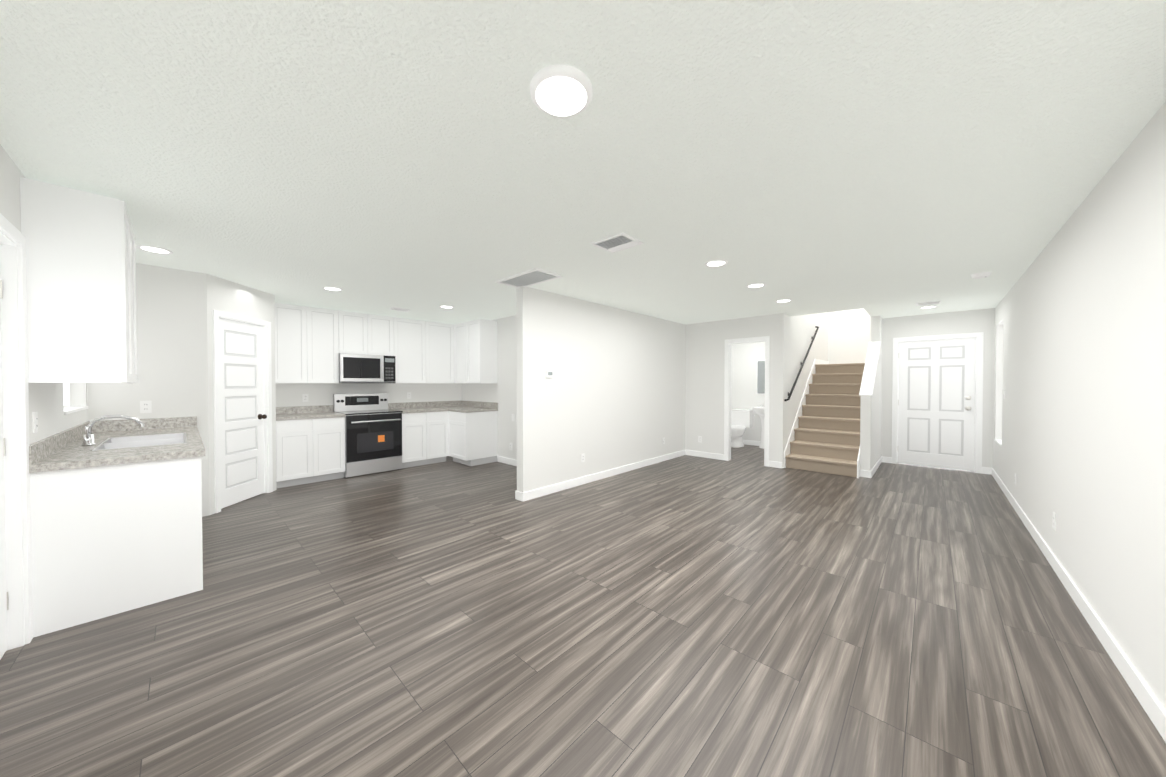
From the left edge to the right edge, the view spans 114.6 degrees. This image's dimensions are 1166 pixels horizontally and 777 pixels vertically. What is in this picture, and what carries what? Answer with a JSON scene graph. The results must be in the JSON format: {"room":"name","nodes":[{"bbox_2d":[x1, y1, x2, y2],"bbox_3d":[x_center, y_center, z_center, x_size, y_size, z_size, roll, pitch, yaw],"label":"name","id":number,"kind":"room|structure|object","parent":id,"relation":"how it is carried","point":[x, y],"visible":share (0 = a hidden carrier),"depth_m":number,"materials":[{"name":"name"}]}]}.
{"room":"kitchen","nodes":[
{"label":"kitchen","id":0,"kind":"room"},
{"bbox_2d":[0,144,86,443],"bbox_3d":[-2.623,0.095,1.580,7.600,2.440,0.150,1,1,43],"label":"wall","id":1,"kind":"structure","parent":0,"point":[46,401],"depth_m":2.17,"materials":[{"name":"white paint"}]},
{"bbox_2d":[0,280,8,658],"bbox_3d":[-2.573,0.297,1.594,0.828,2.011,0.114,1,1,43],"label":"back door","id":2,"kind":"structure","parent":1,"relation":"in","point":[4,603],"depth_m":1.84,"materials":[{"name":"white wood"}]},
{"bbox_2d":[0,213,32,650],"bbox_3d":[-2.592,0.266,1.563,0.966,2.098,0.167,1,1,43],"label":"door frame","id":3,"kind":"structure","parent":1,"relation":"attached to","point":[16,425],"depth_m":1.89,"materials":[{"name":"white wood"}]},
{"bbox_2d":[32,412,37,432],"bbox_3d":[-3.044,0.188,2.083,0.070,0.114,0.008,1,1,43],"label":"outlet","id":4,"kind":"object","parent":1,"relation":"attached to","point":[35,422],"visible":1,"depth_m":2.07,"materials":[{"name":"white plastic"}]},
{"bbox_2d":[63,383,88,413],"bbox_3d":[-3.962,-0.262,2.852,0.898,0.878,0.136,1,1,43],"label":"kitchen window","id":5,"kind":"structure","parent":1,"relation":"in","point":[67,409],"depth_m":3.10,"materials":[{"name":"white wood"}]},
{"bbox_2d":[20,177,136,382],"bbox_3d":[-3.061,-0.565,2.318,0.760,1.060,0.340,1,1,43],"label":"upper cabinet","id":6,"kind":"object","parent":1,"relation":"attached to","point":[81,285],"visible":1,"depth_m":2.06,"materials":[{"name":"white wood"}]},
{"bbox_2d":[87,263,209,516],"bbox_3d":[-4.081,0.069,3.550,0.120,2.440,0.740,1,1,43],"label":"wall","id":7,"kind":"structure","parent":0,"point":[172,349],"depth_m":3.58,"materials":[{"name":"white paint"}]},
{"bbox_2d":[140,401,151,412],"bbox_3d":[-4.061,0.170,3.478,0.008,0.114,0.070,1,1,43],"label":"outlet","id":8,"kind":"object","parent":7,"relation":"attached to","point":[145,406],"visible":1,"depth_m":3.48,"materials":[{"name":"white plastic"}]},
{"bbox_2d":[207,274,276,514],"bbox_3d":[-3.867,0.060,4.231,0.100,2.440,0.913,0,1,-4],"label":"wall","id":9,"kind":"structure","parent":0,"point":[224,295],"depth_m":4.04,"materials":[{"name":"white paint"}]},
{"bbox_2d":[219,318,266,508],"bbox_3d":[-3.829,0.263,4.225,0.105,2.011,0.638,0,1,-4],"label":"pantry door","id":10,"kind":"structure","parent":9,"relation":"in","point":[243,416],"depth_m":4.22,"materials":[{"name":"white wood"}]},
{"bbox_2d":[213,310,272,512],"bbox_3d":[-3.859,0.236,4.222,0.117,2.090,0.770,0,1,-4],"label":"door frame","id":11,"kind":"structure","parent":9,"relation":"attached to","point":[267,366],"depth_m":4.30,"materials":[{"name":"white wood"}]},
{"bbox_2d":[275,383,461,406],"bbox_3d":[-3.803,0.041,5.774,0.150,2.440,4.370,1,1,43],"label":"wall","id":12,"kind":"structure","parent":0,"point":[290,394],"depth_m":5.99,"materials":[{"name":"white paint"}]},
{"bbox_2d":[275,303,314,382],"bbox_3d":[-4.035,-0.602,5.155,0.340,1.060,0.436,1,1,43],"label":"upper cabinet","id":13,"kind":"object","parent":12,"relation":"attached to","point":[312,344],"depth_m":5.06,"materials":[{"name":"white wood"}]},
{"bbox_2d":[302,394,307,401],"bbox_3d":[-4.021,0.135,5.425,0.008,0.114,0.070,1,1,43],"label":"outlet","id":14,"kind":"object","parent":12,"relation":"attached to","point":[304,397],"visible":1,"depth_m":5.42,"materials":[{"name":"white plastic"}]},
{"bbox_2d":[315,308,346,382],"bbox_3d":[-3.796,-0.605,5.410,0.340,1.060,0.496,1,1,43],"label":"upper cabinet","id":15,"kind":"object","parent":12,"relation":"attached to","point":[328,322],"depth_m":5.34,"materials":[{"name":"white wood"}]},
{"bbox_2d":[343,311,374,354],"bbox_3d":[-3.517,-0.826,5.706,0.340,0.625,0.438,1,1,43],"label":"upper cabinet","id":16,"kind":"object","parent":12,"relation":"attached to","point":[358,328],"depth_m":5.63,"materials":[{"name":"white wood"}]},
{"bbox_2d":[339,353,395,382],"bbox_3d":[-3.368,-0.296,5.794,0.444,0.432,0.756,1,1,43],"label":"microwave","id":17,"kind":"object","parent":16,"relation":"attached to","point":[357,368],"visible":1,"depth_m":5.64,"materials":[{"name":"silver metal"}]},
{"bbox_2d":[276,401,459,412],"bbox_3d":[-3.316,0.295,6.171,0.021,0.100,2.886,1,1,43],"label":"backsplash","id":18,"kind":"structure","parent":12,"relation":"attached to","point":[408,405],"depth_m":6.25,"materials":[{"name":"grey stone"}]},
{"bbox_2d":[375,315,394,355],"bbox_3d":[-3.297,-0.829,5.942,0.340,0.625,0.438,1,1,43],"label":"upper cabinet","id":19,"kind":"object","parent":12,"relation":"attached to","point":[384,325],"depth_m":5.89,"materials":[{"name":"white wood"}]},
{"bbox_2d":[387,317,422,382],"bbox_3d":[-2.972,-0.616,6.293,0.340,1.060,0.631,1,1,43],"label":"upper cabinet","id":20,"kind":"object","parent":12,"relation":"attached to","point":[408,355],"depth_m":6.17,"materials":[{"name":"white wood"}]},
{"bbox_2d":[423,321,450,382],"bbox_3d":[-2.616,-0.621,6.631,0.398,1.060,0.581,1,1,43],"label":"upper cabinet","id":21,"kind":"object","parent":12,"relation":"attached to","point":[436,336],"depth_m":6.51,"materials":[{"name":"white wood"}]},
{"bbox_2d":[462,315,516,459],"bbox_3d":[-1.150,0.035,6.204,3.140,2.440,0.120,1,1,43],"label":"wall","id":22,"kind":"structure","parent":0,"point":[502,392],"depth_m":6.27,"materials":[{"name":"white paint"}]},
{"bbox_2d":[451,322,466,382],"bbox_3d":[-2.051,-0.621,6.680,0.498,1.060,0.398,1,1,43],"label":"upper cabinet","id":23,"kind":"object","parent":22,"relation":"attached to","point":[458,331],"depth_m":6.63,"materials":[{"name":"white wood"}]},
{"bbox_2d":[460,401,497,408],"bbox_3d":[-1.894,0.287,6.804,1.192,0.100,0.020,1,1,43],"label":"backsplash","id":24,"kind":"structure","parent":22,"relation":"attached to","point":[483,405],"depth_m":6.68,"materials":[{"name":"grey stone"}]},
{"bbox_2d":[467,319,497,382],"bbox_3d":[-1.756,-0.618,6.443,0.488,1.060,0.340,1,1,43],"label":"upper cabinet","id":25,"kind":"object","parent":22,"relation":"attached to","point":[482,348],"depth_m":6.29,"materials":[{"name":"white wood"}]},
{"bbox_2d":[497,456,516,465],"bbox_3d":[-0.756,1.211,5.760,1.938,0.100,0.013,1,1,43],"label":"baseboard","id":26,"kind":"structure","parent":22,"relation":"attached to","point":[505,460],"depth_m":6.22,"materials":[{"name":"white wood"}]},
{"bbox_2d":[0,444,1165,776],"bbox_3d":[0.967,1.315,5.440,7.600,0.100,10.670,1,1,43],"label":"floor","id":27,"kind":"structure","parent":0,"point":[744,612],"depth_m":1.91,"materials":[{"name":"plastic"}]},
{"bbox_2d":[29,416,204,637],"bbox_3d":[-3.359,0.794,2.833,1.918,1.010,0.657,1,1,43],"label":"kitchen island","id":28,"kind":"object","parent":27,"relation":"on","point":[116,518],"depth_m":2.19,"materials":[{"name":"white wood"}]},
{"bbox_2d":[82,415,144,445],"bbox_3d":[-3.306,0.289,2.638,0.121,0.201,0.281,1,1,43],"label":"faucet","id":29,"kind":"object","parent":28,"relation":"on","point":[88,438],"visible":1,"depth_m":2.59,"materials":[{"name":"silver metal"}]},
{"bbox_2d":[276,417,319,487],"bbox_3d":[-3.930,0.835,5.075,0.628,0.870,0.436,1,1,43],"label":"base cabinet","id":30,"kind":"object","parent":27,"relation":"on","point":[310,444],"depth_m":4.87,"materials":[{"name":"white wood"}]},
{"bbox_2d":[276,413,343,420],"bbox_3d":[-3.817,0.378,5.182,0.640,0.040,0.756,1,1,43],"label":"countertop","id":31,"kind":"structure","parent":30,"relation":"on","point":[279,416],"depth_m":5.00,"materials":[{"name":"grey stone"}]},
{"bbox_2d":[320,417,344,480],"bbox_3d":[-3.712,0.832,5.309,0.628,0.870,0.436,1,1,43],"label":"base cabinet","id":32,"kind":"object","parent":27,"relation":"on","point":[332,429],"depth_m":5.15,"materials":[{"name":"white wood"}]},
{"bbox_2d":[333,393,402,477],"bbox_3d":[-3.266,0.674,5.712,0.722,1.175,0.762,1,1,43],"label":"range","id":33,"kind":"object","parent":27,"relation":"on","point":[373,433],"visible":0.92,"depth_m":5.56,"materials":[{"name":"silver metal"}]},
{"bbox_2d":[402,413,423,467],"bbox_3d":[-2.891,0.820,6.188,0.628,0.870,0.442,1,1,43],"label":"base cabinet","id":34,"kind":"object","parent":27,"relation":"on","point":[412,423],"depth_m":5.95,"materials":[{"name":"white wood"}]},
{"bbox_2d":[424,409,447,464],"bbox_3d":[-2.651,0.817,6.417,0.666,0.870,0.452,1,1,43],"label":"base cabinet","id":35,"kind":"object","parent":27,"relation":"on","point":[435,439],"depth_m":6.21,"materials":[{"name":"white wood"}]},
{"bbox_2d":[444,409,497,465],"bbox_3d":[-1.902,0.818,6.383,0.590,0.870,0.656,1,1,43],"label":"base cabinet","id":36,"kind":"object","parent":27,"relation":"on","point":[472,437],"depth_m":6.20,"materials":[{"name":"white wood"}]},
{"bbox_2d":[391,405,479,412],"bbox_3d":[-2.571,0.361,6.516,0.640,0.040,1.366,1,1,43],"label":"countertop","id":37,"kind":"structure","parent":36,"relation":"on","point":[433,406],"depth_m":6.41,"materials":[{"name":"grey stone"}]},
{"bbox_2d":[456,409,497,412],"bbox_3d":[-1.870,0.363,6.378,0.573,0.040,0.610,1,1,43],"label":"countertop","id":38,"kind":"structure","parent":36,"relation":"on","point":[457,410],"depth_m":6.16,"materials":[{"name":"grey stone"}]},
{"bbox_2d":[731,409,754,447],"bbox_3d":[3.309,0.845,7.963,0.470,0.775,0.708,1,1,43],"label":"toilet","id":39,"kind":"object","parent":27,"relation":"on","point":[741,420],"visible":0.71,"depth_m":7.99,"materials":[{"name":"white ceramic"}]},
{"bbox_2d":[752,404,764,448],"bbox_3d":[3.745,0.756,7.733,0.452,0.958,0.422,1,1,43],"label":"pedestal sink","id":40,"kind":"object","parent":27,"relation":"on","point":[759,411],"visible":0.44,"depth_m":7.71,"materials":[{"name":"white ceramic"}]},
{"bbox_2d":[785,363,864,476],"bbox_3d":[4.676,0.390,6.821,0.924,1.714,3.325,1,1,43],"label":"staircase","id":41,"kind":"structure","parent":27,"relation":"on","point":[827,435],"depth_m":6.18,"materials":[{"name":"beige carpet"}]},
{"bbox_2d":[0,0,1165,324],"bbox_3d":[0.967,-1.225,5.407,7.600,0.100,10.670,1,1,43],"label":"ceiling","id":42,"kind":"structure","parent":0,"point":[422,160],"depth_m":1.69,"materials":[{"name":"white paint"}]},
{"bbox_2d":[136,245,172,253],"bbox_3d":[-3.528,-1.140,3.086,0.200,0.009,0.200,1,1,43],"label":"recessed light","id":43,"kind":"object","parent":42,"relation":"in","point":[153,249],"visible":1,"depth_m":3.07,"materials":[{"name":"white plastic"}]},
{"bbox_2d":[322,287,342,290],"bbox_3d":[-2.913,-1.157,4.359,0.200,0.009,0.200,1,1,43],"label":"recessed light","id":44,"kind":"object","parent":42,"relation":"in","point":[332,288],"visible":1,"depth_m":4.34,"materials":[{"name":"white plastic"}]},
{"bbox_2d":[390,307,409,311],"bbox_3d":[-2.720,-1.169,5.561,0.150,0.015,0.250,1,1,43],"label":"ceiling vent","id":45,"kind":"object","parent":42,"relation":"in","point":[399,309],"visible":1,"depth_m":5.53,"materials":[{"name":"white plastic"}]},
{"bbox_2d":[439,305,453,308],"bbox_3d":[-1.957,-1.170,5.382,0.200,0.009,0.200,1,1,43],"label":"recessed light","id":46,"kind":"object","parent":42,"relation":"in","point":[446,306],"visible":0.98,"depth_m":5.35,"materials":[{"name":"white plastic"}]},
{"bbox_2d":[495,268,561,287],"bbox_3d":[-0.578,-1.150,3.944,0.680,0.012,0.350,1,1,43],"label":"ceiling vent","id":47,"kind":"object","parent":42,"relation":"in","point":[535,276],"visible":1,"depth_m":3.91,"materials":[{"name":"white plastic"}]},
{"bbox_2d":[530,64,592,116],"bbox_3d":[-0.082,-1.101,1.414,0.236,0.045,0.236,1,1,43],"label":"flush-mount ceiling light","id":48,"kind":"object","parent":42,"relation":"attached to","point":[559,90],"visible":0.98,"depth_m":1.37,"materials":[{"name":"white plastic"}]},
{"bbox_2d":[591,232,642,252],"bbox_3d":[0.266,-1.135,2.936,0.310,0.015,0.270,1,1,43],"label":"ceiling vent","id":49,"kind":"object","parent":42,"relation":"in","point":[617,242],"visible":0.98,"depth_m":2.92,"materials":[{"name":"white plastic"}]},
{"bbox_2d":[705,260,727,266],"bbox_3d":[1.222,-1.145,3.439,0.200,0.009,0.200,1,1,43],"label":"recessed light","id":50,"kind":"object","parent":42,"relation":"in","point":[716,263],"visible":1,"depth_m":3.43,"materials":[{"name":"white plastic"}]},
{"bbox_2d":[746,283,765,287],"bbox_3d":[1.946,-1.155,4.213,0.200,0.009,0.200,1,1,43],"label":"recessed light","id":51,"kind":"object","parent":42,"relation":"in","point":[756,285],"visible":0.98,"depth_m":4.20,"materials":[{"name":"white plastic"}]},
{"bbox_2d":[775,299,791,302],"bbox_3d":[2.676,-1.165,4.995,0.200,0.009,0.200,1,1,43],"label":"recessed light","id":52,"kind":"object","parent":42,"relation":"in","point":[783,301],"visible":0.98,"depth_m":5.00,"materials":[{"name":"white plastic"}]},
{"bbox_2d":[919,306,937,308],"bbox_3d":[4.990,-1.170,5.407,0.200,0.009,0.200,1,1,43],"label":"recessed light","id":53,"kind":"object","parent":42,"relation":"in","point":[927,307],"visible":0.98,"depth_m":5.42,"materials":[{"name":"white plastic"}]},
{"bbox_2d":[916,301,940,305],"bbox_3d":[4.730,-1.163,5.129,0.250,0.015,0.150,1,1,43],"label":"ceiling vent","id":54,"kind":"object","parent":42,"relation":"in","point":[928,303],"visible":1,"depth_m":5.10,"materials":[{"name":"white plastic"}]},
{"bbox_2d":[971,272,991,278],"bbox_3d":[4.005,-1.134,3.768,0.144,0.039,0.144,1,1,43],"label":"smoke detector","id":55,"kind":"object","parent":42,"relation":"attached to","point":[980,275],"visible":1,"depth_m":3.73,"materials":[{"name":"white plastic"}]},
{"bbox_2d":[516,286,685,492],"bbox_3d":[1.301,0.032,6.439,0.120,2.440,5.930,1,1,43],"label":"wall","id":56,"kind":"structure","parent":0,"point":[615,397],"depth_m":5.07,"materials":[{"name":"white paint"}]},
{"bbox_2d":[546,371,553,390],"bbox_3d":[-0.401,-0.094,4.510,0.024,0.242,0.110,1,1,43],"label":"thermostat","id":57,"kind":"object","parent":56,"relation":"attached to","point":[549,374],"visible":1,"depth_m":4.50,"materials":[{"name":"white plastic"}]},
{"bbox_2d":[581,453,584,462],"bbox_3d":[-0.001,0.921,4.963,0.008,0.114,0.070,1,1,43],"label":"outlet","id":58,"kind":"object","parent":56,"relation":"attached to","point":[583,457],"visible":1,"depth_m":4.96,"materials":[{"name":"white plastic"}]},
{"bbox_2d":[515,450,685,501],"bbox_3d":[0.568,1.212,5.670,0.146,0.100,3.810,1,1,43],"label":"baseboard","id":59,"kind":"structure","parent":56,"relation":"attached to","point":[535,493],"depth_m":5.05,"materials":[{"name":"white wood"}]},
{"bbox_2d":[685,313,785,467],"bbox_3d":[2.572,0.031,6.490,1.670,2.440,0.120,1,1,43],"label":"wall","id":60,"kind":"structure","parent":0,"point":[705,368],"depth_m":6.59,"materials":[{"name":"white paint"}]},
{"bbox_2d":[686,450,782,467],"bbox_3d":[2.527,1.202,6.456,1.670,0.100,0.013,1,1,43],"label":"baseboard","id":61,"kind":"structure","parent":60,"relation":"attached to","point":[775,464],"depth_m":6.64,"materials":[{"name":"white wood"}]},
{"bbox_2d":[724,336,769,466],"bbox_3d":[2.770,0.205,6.308,0.726,2.098,0.152,1,1,43],"label":"door frame","id":62,"kind":"structure","parent":60,"relation":"attached to","point":[727,394],"depth_m":6.46,"materials":[{"name":"white wood"}]},
{"bbox_2d":[731,342,764,440],"bbox_3d":[3.894,0.012,7.992,1.550,2.440,0.120,1,1,43],"label":"wall","id":63,"kind":"structure","parent":0,"point":[745,358],"depth_m":8.18,"materials":[{"name":"white paint"}]},
{"bbox_2d":[743,440,760,445],"bbox_3d":[3.850,1.182,7.953,1.500,0.100,0.017,1,1,43],"label":"baseboard","id":64,"kind":"structure","parent":63,"relation":"attached to","point":[750,442],"depth_m":8.11,"materials":[{"name":"white wood"}]},
{"bbox_2d":[757,360,764,393],"bbox_3d":[3.921,-0.241,7.864,0.520,0.730,0.024,1,1,43],"label":"mirror","id":65,"kind":"object","parent":63,"relation":"attached to","point":[760,376],"visible":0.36,"depth_m":7.97,"materials":[{"name":"clear glass"}]},
{"bbox_2d":[785,312,827,447],"bbox_3d":[4.299,-1.258,7.186,0.120,5.000,3.520,1,1,43],"label":"wall","id":66,"kind":"structure","parent":0,"point":[800,331],"depth_m":6.60,"materials":[{"name":"white paint"}]},
{"bbox_2d":[784,326,818,400],"bbox_3d":[3.901,-0.513,6.624,0.078,1.418,2.128,1,1,43],"label":"handrail","id":67,"kind":"object","parent":66,"relation":"attached to","point":[800,370],"visible":1,"depth_m":6.45,"materials":[{"name":"black metal"}]},
{"bbox_2d":[784,359,828,467],"bbox_3d":[4.323,0.328,7.133,0.015,1.830,3.345,1,1,43],"label":"trim","id":68,"kind":"structure","parent":66,"relation":"attached to","point":[796,420],"depth_m":6.60,"materials":[{"name":"white wood"}]},
{"bbox_2d":[828,308,870,363],"bbox_3d":[5.898,-1.269,8.019,1.080,5.000,0.120,1,1,43],"label":"wall","id":69,"kind":"structure","parent":0,"point":[849,335],"depth_m":8.09,"materials":[{"name":"white paint"}]},
{"bbox_2d":[859,316,881,470],"bbox_3d":[5.109,-1.249,6.471,0.150,5.000,3.220,1,1,43],"label":"wall","id":70,"kind":"structure","parent":0,"point":[870,393],"depth_m":5.61,"materials":[{"name":"white paint"}]},
{"bbox_2d":[857,447,859,477],"bbox_3d":[5.013,0.336,6.489,0.015,1.830,3.345,1,1,43],"label":"trim","id":71,"kind":"structure","parent":70,"relation":"attached to","point":[858,460],"depth_m":5.29,"materials":[{"name":"white wood"}]},
{"bbox_2d":[881,308,994,467],"bbox_3d":[5.648,0.039,5.923,1.440,2.440,0.150,1,1,43],"label":"wall","id":72,"kind":"structure","parent":0,"point":[972,321],"depth_m":5.82,"materials":[{"name":"white paint"}]},
{"bbox_2d":[898,338,975,470],"bbox_3d":[5.574,0.241,5.942,0.898,2.011,0.114,1,1,43],"label":"front door","id":73,"kind":"structure","parent":72,"relation":"in","point":[936,407],"depth_m":5.92,"materials":[{"name":"white wood"}]},
{"bbox_2d":[892,332,983,473],"bbox_3d":[5.599,0.209,5.960,1.036,2.098,0.167,1,1,43],"label":"door frame","id":74,"kind":"structure","parent":72,"relation":"attached to","point":[979,336],"depth_m":5.67,"materials":[{"name":"white wood"}]},
{"bbox_2d":[993,101,1165,709],"bbox_3d":[3.109,0.086,2.260,0.150,2.440,8.970,1,1,43],"label":"wall","id":75,"kind":"structure","parent":0,"point":[1079,427],"depth_m":1.97,"materials":[{"name":"white paint"}]},
{"bbox_2d":[994,439,1001,445],"bbox_3d":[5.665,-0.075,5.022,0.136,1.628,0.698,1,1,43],"label":"window sill","id":76,"kind":"structure","parent":75,"relation":"in","point":[999,441],"depth_m":5.08,"materials":[{"name":"white wood"}]},
{"bbox_2d":[860,456,1165,742],"bbox_3d":[2.539,1.249,2.816,1.423,0.100,8.657,1,1,43],"label":"baseboard","id":77,"kind":"structure","parent":75,"relation":"attached to","point":[1152,706],"depth_m":1.98,"materials":[{"name":"white wood"}]},
{"bbox_2d":[1052,512,1055,529],"bbox_3d":[3.417,0.960,2.716,0.008,0.114,0.070,1,1,43],"label":"electrical outlet","id":78,"kind":"object","parent":75,"relation":"attached to","point":[1054,521],"visible":1,"depth_m":2.70,"materials":[{"name":"white plastic"}]}
]}

